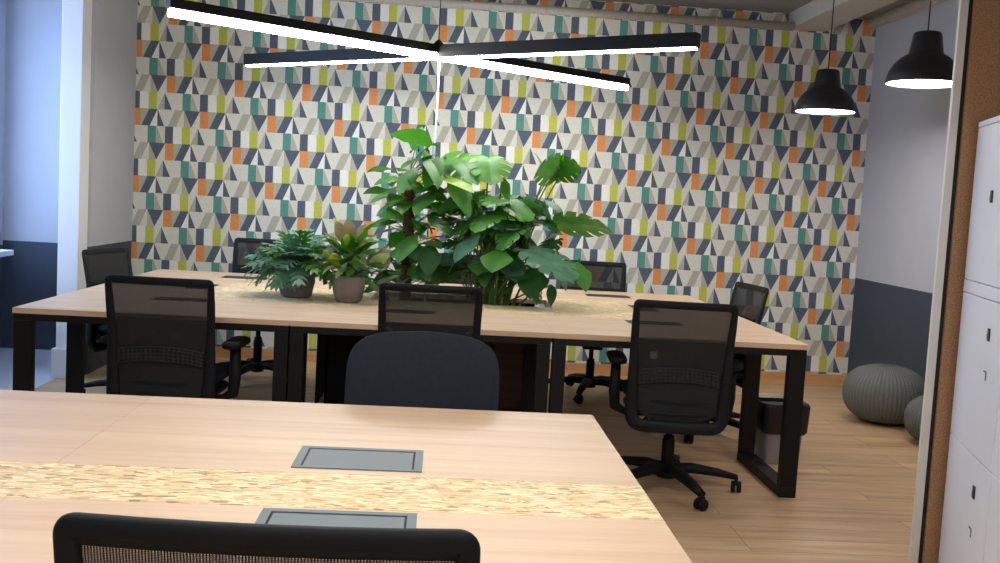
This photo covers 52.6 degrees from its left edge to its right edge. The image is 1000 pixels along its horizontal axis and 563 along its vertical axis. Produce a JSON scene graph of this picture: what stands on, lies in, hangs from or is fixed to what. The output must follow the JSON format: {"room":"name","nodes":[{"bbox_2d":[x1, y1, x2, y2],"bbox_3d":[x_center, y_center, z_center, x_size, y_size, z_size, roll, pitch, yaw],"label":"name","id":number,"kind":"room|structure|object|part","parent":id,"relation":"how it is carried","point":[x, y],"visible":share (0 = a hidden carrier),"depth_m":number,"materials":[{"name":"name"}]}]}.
{"room":"open-plan office","nodes":[
{"label":"open-plan office","id":0,"kind":"room"},
{"bbox_2d":[0,0,5,347],"bbox_3d":[-3.600,-0.497,2.406,0.300,2.900,10.470,3,5,-3],"label":"wall","id":1,"kind":"structure","parent":0,"point":[2,2],"depth_m":7.56,"materials":[{"name":"paint"}]},
{"bbox_2d":[0,249,13,256],"bbox_3d":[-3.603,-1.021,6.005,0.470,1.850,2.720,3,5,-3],"label":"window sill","id":2,"kind":"structure","parent":1,"relation":"in","point":[3,252],"depth_m":7.14,"materials":[{"name":"white paint"}]},
{"bbox_2d":[0,348,52,389],"bbox_3d":[-3.273,1.016,2.554,1.120,0.100,10.470,3,5,-3],"label":"trim","id":3,"kind":"structure","parent":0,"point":[42,357],"depth_m":7.00,"materials":[{"name":"paint"}]},
{"bbox_2d":[85,0,137,373],"bbox_3d":[-2.817,-0.852,7.219,0.120,2.900,0.920,3,5,-3],"label":"wall","id":4,"kind":"structure","parent":0,"point":[114,22],"depth_m":7.13,"materials":[{"name":"paint"}]},
{"bbox_2d":[51,0,91,378],"bbox_3d":[-2.819,-0.806,6.665,0.154,2.900,0.200,3,5,-3],"label":"trim","id":5,"kind":"structure","parent":4,"relation":"attached to","point":[76,14],"depth_m":6.61,"materials":[{"name":"white paint"}]},
{"bbox_2d":[336,0,794,30],"bbox_3d":[-0.229,-2.070,7.570,4.959,0.072,0.072,3,5,-3],"label":"trim","id":6,"kind":"structure","parent":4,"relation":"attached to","point":[459,4],"depth_m":7.60,"materials":[{"name":"paint"}]},
{"bbox_2d":[1,0,875,374],"bbox_3d":[-0.493,-0.782,7.917,7.125,2.900,0.201,3,5,-3],"label":"wall","id":7,"kind":"structure","parent":0,"point":[704,174],"depth_m":7.80,"materials":[{"name":"multicoloured paper"}]},
{"bbox_2d":[215,346,846,385],"bbox_3d":[-0.035,0.654,7.957,5.665,0.085,0.013,3,5,-3],"label":"baseboard","id":8,"kind":"structure","parent":7,"relation":"attached to","point":[267,354],"depth_m":8.00,"materials":[{"name":"brown wood"}]},
{"bbox_2d":[35,358,918,562],"bbox_3d":[0.179,1.189,2.760,5.805,0.100,10.470,3,5,-3],"label":"floor","id":9,"kind":"structure","parent":0,"point":[853,502],"depth_m":5.00,"materials":[{"name":"brown wood"}]},
{"bbox_2d":[81,247,132,392],"bbox_3d":[-2.191,0.270,6.138,0.711,0.912,0.683,4,5,13],"label":"office chair","id":10,"kind":"object","parent":9,"relation":"on","point":[98,263],"visible":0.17,"depth_m":6.11,"materials":[{"name":"black fabric"}]},
{"bbox_3d":[-2.160,0.290,6.159,0.470,0.082,0.480,4,5,13],"label":"seat","id":11,"kind":"part","parent":10,"relation":"part of","materials":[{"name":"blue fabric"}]},
{"bbox_3d":[-2.353,0.255,6.200,0.029,0.231,0.396,4,5,13],"label":"panel","id":12,"kind":"part","parent":10,"relation":"part of","materials":[{"name":"black plastic"}]},
{"bbox_2d":[100,274,250,398],"bbox_3d":[-1.464,0.424,4.641,0.683,0.932,0.711,3,5,0],"label":"office chair","id":13,"kind":"object","parent":9,"relation":"on","point":[159,338],"visible":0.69,"depth_m":4.41,"materials":[{"name":"black fabric"}]},
{"bbox_3d":[-1.491,0.430,4.668,0.480,0.082,0.470,3,5,0],"label":"seat","id":14,"kind":"part","parent":13,"relation":"part of","materials":[{"name":"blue fabric"}]},
{"bbox_3d":[-1.289,0.425,4.638,0.202,0.252,0.058,3,5,0],"label":"armrest","id":15,"kind":"part","parent":13,"relation":"part of","materials":[{"name":"black plastic"}]},
{"bbox_2d":[216,238,283,374],"bbox_3d":[-1.694,0.199,6.997,0.683,0.967,0.711,3,5,-3],"label":"office chair","id":16,"kind":"object","parent":9,"relation":"on","point":[243,247],"visible":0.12,"depth_m":7.17,"materials":[{"name":"black plastic"}]},
{"bbox_3d":[-1.671,0.007,7.210,0.478,0.617,0.101,3,5,-3],"label":"frame","id":17,"kind":"part","parent":16,"relation":"part of","materials":[{"name":"black plastic"}]},
{"bbox_2d":[52,512,480,562],"bbox_3d":[-0.264,0.732,1.412,0.684,0.982,0.711,3,5,-2],"label":"office chair","id":18,"kind":"object","parent":9,"relation":"on","point":[78,537],"visible":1,"depth_m":1.10,"materials":[{"name":"black plastic"}]},
{"bbox_2d":[317,393,323,402],"bbox_3d":[-0.420,0.770,6.034,1.280,0.130,0.600,3,5,-3],"label":"wooden pallet","id":19,"kind":"object","parent":9,"relation":"on","point":[321,400],"visible":0.09,"depth_m":5.86,"materials":[{"name":"brown wood"}]},
{"bbox_2d":[493,342,523,411],"bbox_3d":[-0.059,0.489,6.020,0.510,0.470,0.500,3,5,-3],"label":"planter box","id":20,"kind":"object","parent":19,"relation":"on","point":[509,356],"visible":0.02,"depth_m":5.78,"materials":[{"name":"brown wood"}]},
{"bbox_2d":[424,152,610,305],"bbox_3d":[0.085,-0.223,5.860,1.046,1.079,0.700,7,6,38],"label":"monstera plant","id":21,"kind":"object","parent":20,"relation":"in","point":[505,227],"visible":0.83,"depth_m":5.83,"materials":[{"name":"green plant"}]},
{"bbox_3d":[0.058,-0.200,5.890,0.744,1.026,0.452,3,5,-3],"label":"stem","id":22,"kind":"part","parent":21,"relation":"part of","materials":[{"name":"green plant"}]},
{"bbox_3d":[-0.682,0.458,5.982,0.640,0.470,0.500,3,5,-3],"label":"planter box","id":23,"kind":"object","parent":19,"relation":"on","visible":0},
{"bbox_2d":[357,127,473,292],"bbox_3d":[-0.529,-0.306,5.878,0.724,1.205,0.583,3,5,-3],"label":"climbing plant","id":24,"kind":"object","parent":23,"relation":"in","point":[408,251],"visible":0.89,"depth_m":5.80,"materials":[{"name":"green plant"}]},
{"bbox_3d":[-0.560,-0.351,5.893,0.453,0.891,0.286,1,5,-19],"label":"stem","id":25,"kind":"part","parent":24,"relation":"part of","materials":[{"name":"plant"}]},
{"bbox_2d":[0,390,691,562],"bbox_3d":[-0.952,0.761,2.050,2.502,0.743,1.674,3,5,-3],"label":"desk","id":26,"kind":"object","parent":9,"relation":"on","point":[531,487],"visible":0.95,"depth_m":2.18,"materials":[{"name":"brown wood"}]},
{"bbox_3d":[-0.297,0.445,1.822,0.244,0.001,0.148,3,5,-3],"label":"flap lid","id":27,"kind":"part","parent":26,"relation":"part of","materials":[{"name":"grey metal"}]},
{"bbox_3d":[-0.318,0.404,2.297,0.239,0.001,0.148,3,5,-3],"label":"flap lid","id":28,"kind":"part","parent":26,"relation":"part of","materials":[{"name":"grey metal"}]},
{"bbox_2d":[12,269,808,497],"bbox_3d":[-0.454,0.474,5.863,3.662,0.743,2.364,3,5,-3],"label":"desk","id":29,"kind":"object","parent":9,"relation":"on","point":[589,318],"visible":0.49,"depth_m":4.87,"materials":[{"name":"brown wood"}]},
{"bbox_3d":[-2.171,0.488,4.608,0.080,0.633,0.050,3,5,-3],"label":"leg","id":30,"kind":"part","parent":29,"relation":"part of","materials":[{"name":"black metal"}]},
{"bbox_3d":[-2.207,0.432,5.257,0.080,0.633,0.050,3,5,-3],"label":"leg","id":31,"kind":"part","parent":29,"relation":"part of","materials":[{"name":"black metal"}]},
{"bbox_3d":[-1.573,0.187,4.611,1.083,0.032,0.040,3,5,-3],"label":"rail","id":32,"kind":"part","parent":29,"relation":"part of","materials":[{"name":"black metal"}]},
{"bbox_3d":[-1.658,-0.025,6.594,0.244,0.001,0.102,3,5,-3],"label":"flap lid","id":33,"kind":"part","parent":29,"relation":"part of","materials":[{"name":"black"}]},
{"bbox_3d":[-1.020,0.546,4.677,0.064,0.633,0.050,3,5,-3],"label":"leg","id":34,"kind":"part","parent":29,"relation":"part of","materials":[{"name":"black metal"}]},
{"bbox_2d":[241,228,343,297],"bbox_3d":[-1.133,-0.105,5.621,0.606,0.380,0.592,6,5,31],"label":"potted fern","id":35,"kind":"object","parent":29,"relation":"on","point":[292,262],"visible":0.93,"depth_m":5.53,"materials":[{"name":"green plant"}]},
{"bbox_2d":[279,263,314,297],"bbox_3d":[-1.131,-0.007,5.626,0.204,0.185,0.204,3,5,-3],"label":"pot","id":36,"kind":"object","parent":35,"relation":"attached to","point":[303,291],"depth_m":5.55,"materials":[{"name":"ceramic"}]},
{"bbox_3d":[-0.950,0.549,4.681,0.064,0.633,0.050,3,5,-3],"label":"leg","id":37,"kind":"part","parent":29,"relation":"part of","materials":[{"name":"black metal"}]},
{"bbox_3d":[-1.056,0.490,5.326,0.064,0.633,0.050,3,5,-3],"label":"leg","id":38,"kind":"part","parent":29,"relation":"part of","materials":[{"name":"black metal"}]},
{"bbox_3d":[-1.112,0.404,6.331,0.064,0.633,0.050,3,5,-3],"label":"leg","id":39,"kind":"part","parent":29,"relation":"part of","materials":[{"name":"black metal"}]},
{"bbox_2d":[309,218,400,302],"bbox_3d":[-0.784,-0.113,5.490,0.457,0.456,0.328,6,5,27],"label":"potted croton","id":40,"kind":"object","parent":29,"relation":"on","point":[347,287],"visible":1,"depth_m":5.47,"materials":[{"name":"plant"}]},
{"bbox_2d":[332,274,364,302],"bbox_3d":[-0.826,0.039,5.516,0.176,0.145,0.176,3,5,-3],"label":"pot","id":41,"kind":"object","parent":40,"relation":"attached to","point":[350,289],"depth_m":5.45,"materials":[{"name":"ceramic"}]},
{"bbox_3d":[-0.779,-0.108,5.486,0.235,0.292,0.134,5,5,21],"label":"stem","id":42,"kind":"part","parent":40,"relation":"part of","materials":[{"name":"green plant"}]},
{"bbox_3d":[-0.364,0.247,4.683,1.075,0.032,0.040,3,5,-3],"label":"rail","id":43,"kind":"part","parent":29,"relation":"part of","materials":[{"name":"black metal"}]},
{"bbox_3d":[0.149,0.550,5.398,0.063,0.633,0.050,3,5,-3],"label":"leg","id":44,"kind":"part","parent":29,"relation":"part of","materials":[{"name":"black metal"}]},
{"bbox_3d":[0.185,0.606,4.750,0.063,0.633,0.050,3,5,-3],"label":"leg","id":45,"kind":"part","parent":29,"relation":"part of","materials":[{"name":"black metal"}]},
{"bbox_3d":[0.260,0.610,4.754,0.063,0.633,0.050,3,5,-3],"label":"leg","id":46,"kind":"part","parent":29,"relation":"part of","materials":[{"name":"black metal"}]},
{"bbox_3d":[0.716,0.096,6.716,0.244,0.001,0.102,3,5,-3],"label":"flap lid","id":47,"kind":"part","parent":29,"relation":"part of","materials":[{"name":"black"}]},
{"bbox_3d":[0.839,0.307,4.755,1.062,0.032,0.040,3,5,-3],"label":"rail","id":48,"kind":"part","parent":29,"relation":"part of","materials":[{"name":"black metal"}]},
{"bbox_3d":[1.354,0.611,5.470,0.080,0.633,0.050,3,5,-3],"label":"leg","id":49,"kind":"part","parent":29,"relation":"part of","materials":[{"name":"black metal"}]},
{"bbox_3d":[1.390,0.666,4.822,0.080,0.633,0.050,3,5,-3],"label":"leg","id":50,"kind":"part","parent":29,"relation":"part of","materials":[{"name":"black metal"}]},
{"bbox_2d":[344,331,498,410],"bbox_3d":[-0.264,0.637,2.852,0.684,0.933,0.711,3,5,-3],"label":"office chair","id":51,"kind":"object","parent":9,"relation":"on","point":[420,369],"visible":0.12,"depth_m":3.05,"materials":[{"name":"black fabric"}]},
{"bbox_2d":[365,282,494,351],"bbox_3d":[-0.324,0.462,4.880,0.683,0.942,0.711,3,5,-3],"label":"office chair","id":52,"kind":"object","parent":9,"relation":"on","point":[457,310],"visible":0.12,"depth_m":4.61,"materials":[{"name":"black fabric"}]},
{"bbox_3d":[-0.329,0.319,4.638,0.478,0.617,0.101,3,5,-3],"label":"frame","id":53,"kind":"part","parent":52,"relation":"part of","materials":[{"name":"black plastic"}]},
{"bbox_2d":[424,253,501,304],"bbox_3d":[-0.343,0.286,7.059,0.683,0.932,0.711,3,5,-3],"label":"office chair","id":54,"kind":"object","parent":9,"relation":"on","point":[460,280],"visible":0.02,"depth_m":7.25,"materials":[{"name":"black plastic"}]},
{"bbox_2d":[548,260,625,403],"bbox_3d":[0.625,0.336,7.099,0.683,0.932,0.711,3,5,1],"label":"office chair","id":55,"kind":"object","parent":9,"relation":"on","point":[606,276],"visible":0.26,"depth_m":7.29,"materials":[{"name":"black plastic"}]},
{"bbox_3d":[0.663,0.162,7.312,0.478,0.617,0.101,3,5,1],"label":"frame","id":56,"kind":"part","parent":55,"relation":"part of","materials":[{"name":"black plastic"}]},
{"bbox_2d":[606,299,743,511],"bbox_3d":[0.848,0.535,4.838,0.683,0.932,0.711,3,5,2],"label":"office chair","id":57,"kind":"object","parent":9,"relation":"on","point":[682,368],"visible":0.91,"depth_m":4.62,"materials":[{"name":"black fabric"}]},
{"bbox_3d":[0.622,0.514,4.841,0.202,0.252,0.058,3,5,2],"label":"armrest","id":58,"kind":"part","parent":57,"relation":"part of","materials":[{"name":"black plastic"}]},
{"bbox_3d":[0.822,0.541,4.867,0.480,0.082,0.470,3,5,2],"label":"seat","id":59,"kind":"part","parent":57,"relation":"part of","materials":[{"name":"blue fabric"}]},
{"bbox_3d":[0.824,0.395,4.599,0.478,0.617,0.101,3,5,2],"label":"frame","id":60,"kind":"part","parent":57,"relation":"part of","materials":[{"name":"black plastic"}]},
{"bbox_3d":[1.023,0.537,4.830,0.202,0.252,0.058,3,5,2],"label":"armrest","id":61,"kind":"part","parent":57,"relation":"part of","materials":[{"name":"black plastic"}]},
{"bbox_2d":[643,282,768,443],"bbox_3d":[1.243,0.460,6.136,0.711,0.912,0.683,2,5,-10],"label":"office chair","id":62,"kind":"object","parent":9,"relation":"on","point":[750,299],"visible":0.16,"depth_m":6.06,"materials":[{"name":"black fabric"}]},
{"bbox_3d":[1.417,0.468,6.141,0.029,0.231,0.396,2,5,-10],"label":"panel","id":63,"kind":"part","parent":62,"relation":"part of","materials":[{"name":"black plastic"}]},
{"bbox_3d":[1.480,0.325,6.139,0.101,0.617,0.478,2,5,-10],"label":"frame","id":64,"kind":"part","parent":62,"relation":"part of","materials":[{"name":"black plastic"}]},
{"bbox_2d":[755,395,810,463],"bbox_3d":[1.530,0.816,5.553,0.268,0.330,0.268,3,5,-3],"label":"waste bin","id":65,"kind":"object","parent":9,"relation":"on","point":[769,415],"visible":0.52,"depth_m":5.45,"materials":[{"name":"black plastic"}]},
{"bbox_2d":[842,363,924,424],"bbox_3d":[2.568,0.748,6.741,0.544,0.385,0.544,3,5,-3],"label":"knitted pouf","id":66,"kind":"object","parent":9,"relation":"on","point":[879,393],"visible":0.88,"depth_m":6.55,"materials":[{"name":"grey fabric"}]},
{"bbox_2d":[904,395,922,440],"bbox_3d":[2.683,0.845,6.152,0.424,0.300,0.424,3,5,-3],"label":"knitted pouf","id":67,"kind":"object","parent":9,"relation":"on","point":[913,410],"visible":0.25,"depth_m":6.10,"materials":[{"name":"grey fabric"}]},
{"bbox_2d":[938,115,999,562],"bbox_3d":[1.903,0.295,3.560,0.426,1.735,0.620,4,5,12],"label":"locker","id":68,"kind":"object","parent":9,"relation":"on","point":[976,396],"visible":0.98,"depth_m":3.62,"materials":[{"name":"metal"}]},
{"bbox_3d":[1.678,0.868,3.650,0.018,0.516,0.614,4,5,12],"label":"door","id":69,"kind":"part","parent":68,"relation":"part of","materials":[{"name":"metal"}]},
{"bbox_3d":[1.707,0.334,3.606,0.018,0.549,0.614,4,5,12],"label":"door","id":70,"kind":"part","parent":68,"relation":"part of","materials":[{"name":"metal"}]},
{"bbox_3d":[1.740,-0.275,3.555,0.018,0.571,0.614,4,5,12],"label":"door","id":71,"kind":"part","parent":68,"relation":"part of","materials":[{"name":"metal"}]},
{"bbox_2d":[983,397,999,562],"bbox_3d":[1.770,0.339,2.952,0.426,1.735,0.620,4,5,12],"label":"locker","id":72,"kind":"object","parent":9,"relation":"on","point":[992,544],"visible":1,"depth_m":3.27,"materials":[{"name":"metal"}]},
{"bbox_3d":[1.545,0.911,3.041,0.018,0.516,0.614,4,5,12],"label":"door","id":73,"kind":"part","parent":72,"relation":"part of","materials":[{"name":"metal"}]},
{"bbox_3d":[1.574,0.377,2.997,0.018,0.549,0.614,4,5,12],"label":"door","id":74,"kind":"part","parent":72,"relation":"part of","materials":[{"name":"metal"}]},
{"bbox_2d":[597,0,912,18],"bbox_3d":[-0.113,-1.869,2.482,7.125,0.200,10.870,3,5,-3],"label":"ceiling","id":75,"kind":"structure","parent":0,"point":[777,6],"depth_m":7.65,"materials":[{"name":"paint"}]},
{"bbox_2d":[165,0,700,283],"bbox_3d":[-0.394,-0.873,6.055,2.667,2.399,2.049,3,5,-3],"label":"pendant lamp","id":76,"kind":"object","parent":75,"relation":"hanging from","point":[372,47],"depth_m":5.69,"materials":[{"name":"black metal"}]},
{"bbox_3d":[-0.417,-0.497,6.066,0.026,1.646,0.049,5,5,22],"label":"power cord","id":77,"kind":"part","parent":76,"relation":"part of","materials":[{"name":"white plastic"}]},
{"bbox_2d":[246,47,696,66],"bbox_3d":[-0.369,-1.326,6.018,3.284,0.010,0.036,6,6,34],"label":"diffuser","id":78,"kind":"object","parent":76,"relation":"attached to","point":[469,58],"depth_m":5.91,"materials":[{"name":"white plastic"}]},
{"bbox_2d":[795,0,855,114],"bbox_3d":[2.163,-1.548,6.622,0.386,0.869,0.386,3,5,-3],"label":"dome pendant lamp","id":79,"kind":"object","parent":75,"relation":"hanging from","point":[826,96],"visible":1,"depth_m":6.56,"materials":[{"name":"black metal"}]},
{"bbox_3d":[2.147,-1.254,6.646,0.386,0.278,0.386,3,5,-3],"label":"lamp shade","id":80,"kind":"part","parent":79,"relation":"part of","materials":[{"name":"black metal"}]},
{"bbox_2d":[799,109,852,112],"bbox_3d":[2.140,-1.131,6.657,0.362,0.006,0.362,3,5,-3],"label":"diffuser","id":81,"kind":"object","parent":79,"relation":"attached to","point":[800,110],"depth_m":6.70,"materials":[{"name":"white plastic"}]},
{"bbox_2d":[885,0,953,88],"bbox_3d":[2.289,-1.464,5.380,0.386,0.819,0.386,3,5,-3],"label":"dome pendant lamp","id":82,"kind":"object","parent":75,"relation":"hanging from","point":[926,65],"visible":0.9,"depth_m":5.32,"materials":[{"name":"black metal"}]},
{"bbox_3d":[2.274,-1.194,5.402,0.386,0.278,0.386,3,5,-3],"label":"lamp shade","id":83,"kind":"part","parent":82,"relation":"part of","materials":[{"name":"black metal"}]},
{"bbox_2d":[888,80,951,85],"bbox_3d":[2.267,-1.071,5.412,0.362,0.006,0.362,3,5,-3],"label":"diffuser","id":84,"kind":"object","parent":82,"relation":"attached to","point":[890,82],"depth_m":5.46,"materials":[{"name":"white plastic"}]},
{"bbox_2d":[847,0,958,379],"bbox_3d":[3.249,-0.163,2.916,0.200,2.900,10.670,3,5,-3],"label":"wall","id":85,"kind":"structure","parent":0,"point":[908,127],"depth_m":7.34,"materials":[{"name":"paint"}]},
{"bbox_2d":[868,0,948,27],"bbox_3d":[3.020,-1.846,5.925,0.064,0.070,3.969,3,5,-3],"label":"trim","id":86,"kind":"structure","parent":85,"relation":"attached to","point":[915,6],"depth_m":7.35,"materials":[{"name":"paint"}]},
{"bbox_2d":[922,0,999,562],"bbox_3d":[2.421,-0.292,3.932,1.344,2.900,0.025,3,5,-3],"label":"wall partition","id":87,"kind":"structure","parent":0,"point":[982,88],"depth_m":3.89,"materials":[{"name":"wood"}]},
{"bbox_2d":[788,0,897,31],"bbox_3d":[2.517,-1.819,5.547,0.300,0.135,4.669,3,5,-3],"label":"ceiling beam","id":88,"kind":"structure","parent":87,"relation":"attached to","point":[816,15],"depth_m":7.24,"materials":[{"name":"paint"}]},
{"bbox_2d":[908,0,968,562],"bbox_3d":[1.718,-0.327,3.891,0.031,2.900,0.017,3,5,-3],"label":"trim","id":89,"kind":"structure","parent":87,"relation":"attached to","point":[963,4],"depth_m":3.91,"materials":[{"name":"paint"}]},
{"bbox_2d":[918,0,972,562],"bbox_3d":[1.742,-0.327,3.896,0.018,2.900,0.015,3,5,-3],"label":"trim","id":90,"kind":"structure","parent":87,"relation":"attached to","point":[970,9],"depth_m":3.92,"materials":[{"name":"black"}]}
]}

